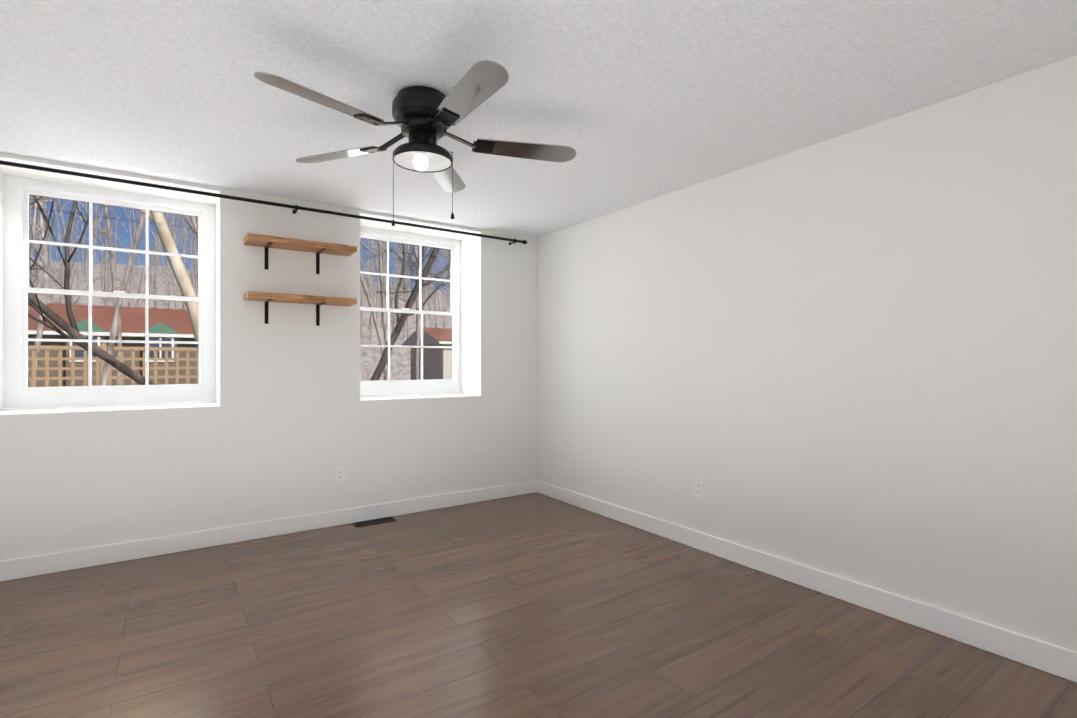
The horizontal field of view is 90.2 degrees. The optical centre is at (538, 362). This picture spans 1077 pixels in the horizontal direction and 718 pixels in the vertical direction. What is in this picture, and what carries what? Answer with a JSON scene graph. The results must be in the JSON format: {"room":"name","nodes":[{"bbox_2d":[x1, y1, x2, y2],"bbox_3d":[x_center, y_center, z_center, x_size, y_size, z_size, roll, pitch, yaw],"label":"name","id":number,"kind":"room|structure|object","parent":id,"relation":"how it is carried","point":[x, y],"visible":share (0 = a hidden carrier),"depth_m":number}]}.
{"room":"empty bedroom","nodes":[
{"label":"empty bedroom","id":0,"kind":"room"},
{"bbox_2d":[0,152,536,560],"bbox_3d":[-1.844,0.021,4.109,4.400,2.400,0.500,0,0,-35],"label":"wall","id":1,"kind":"structure","parent":0,"point":[287,423],"depth_m":3.81},
{"bbox_2d":[1,175,215,410],"bbox_3d":[-2.839,-0.431,3.632,1.120,1.445,0.145,0,0,-35],"label":"window","id":2,"kind":"structure","parent":1,"relation":"in","point":[109,298],"depth_m":3.60},
{"bbox_2d":[0,160,526,244],"bbox_3d":[-1.726,-1.092,3.824,3.890,0.047,0.102,0,0,-35],"label":"curtain rod","id":3,"kind":"object","parent":1,"relation":"attached to","point":[86,175],"visible":1,"depth_m":3.57},
{"bbox_2d":[0,480,535,581],"bbox_3d":[-1.704,1.163,3.894,4.086,0.115,0.014,0,0,-35],"label":"baseboard","id":4,"kind":"structure","parent":1,"relation":"attached to","point":[25,567],"depth_m":3.63},
{"bbox_2d":[244,291,356,325],"bbox_3d":[-1.671,-0.371,3.792,0.705,0.195,0.220,0,0,-35],"label":"shelf","id":5,"kind":"object","parent":1,"relation":"attached to","point":[267,297],"visible":1,"depth_m":3.75},
{"bbox_2d":[244,233,356,273],"bbox_3d":[-1.670,-0.751,3.792,0.705,0.195,0.222,0,0,-35],"label":"shelf","id":6,"kind":"object","parent":1,"relation":"attached to","point":[268,241],"visible":1,"depth_m":3.75},
{"bbox_2d":[335,466,344,482],"bbox_3d":[-1.494,0.841,4.043,0.070,0.115,0.008,0,0,-35],"label":"electrical outlet","id":7,"kind":"object","parent":1,"relation":"attached to","point":[339,474],"visible":1,"depth_m":4.04},
{"bbox_2d":[360,226,462,397],"bbox_3d":[-1.180,-0.432,4.776,1.050,1.445,0.145,0,0,-35],"label":"window","id":8,"kind":"structure","parent":1,"relation":"in","point":[409,314],"depth_m":4.80},
{"bbox_2d":[0,492,1076,717],"bbox_3d":[-0.452,1.272,2.093,4.400,0.100,5.400,0,0,-35],"label":"floor","id":9,"kind":"structure","parent":0,"point":[535,605],"depth_m":2.39},
{"bbox_2d":[352,516,395,526],"bbox_3d":[-1.258,1.218,4.115,0.300,0.006,0.113,0,0,-35],"label":"floor vent","id":10,"kind":"object","parent":9,"relation":"in","point":[373,521],"visible":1,"depth_m":4.11},
{"bbox_2d":[0,0,1076,237],"bbox_3d":[-0.452,-1.228,2.092,4.400,0.100,5.400,0,0,-35],"label":"ceiling","id":11,"kind":"structure","parent":0,"point":[632,102],"depth_m":2.25},
{"bbox_2d":[254,60,575,225],"bbox_3d":[-0.487,-0.893,2.334,1.364,0.571,1.317,0,0,-35],"label":"fan","id":12,"kind":"object","parent":11,"relation":"hanging from","point":[425,118],"visible":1,"depth_m":2.29},
{"bbox_2d":[537,56,1076,651],"bbox_3d":[1.439,0.021,3.094,0.150,2.400,4.900,0,0,-35],"label":"wall","id":13,"kind":"structure","parent":0,"point":[851,356],"depth_m":2.69},
{"bbox_2d":[694,478,702,497],"bbox_3d":[1.050,0.821,3.518,0.008,0.115,0.070,0,0,-35],"label":"electrical outlet","id":14,"kind":"object","parent":13,"relation":"attached to","point":[698,487],"visible":1,"depth_m":3.52},
{"bbox_2d":[536,480,1076,682],"bbox_3d":[1.329,1.164,3.109,0.014,0.115,4.750,0,0,-35],"label":"baseboard","id":15,"kind":"structure","parent":13,"relation":"attached to","point":[1059,661],"depth_m":2.68}
]}

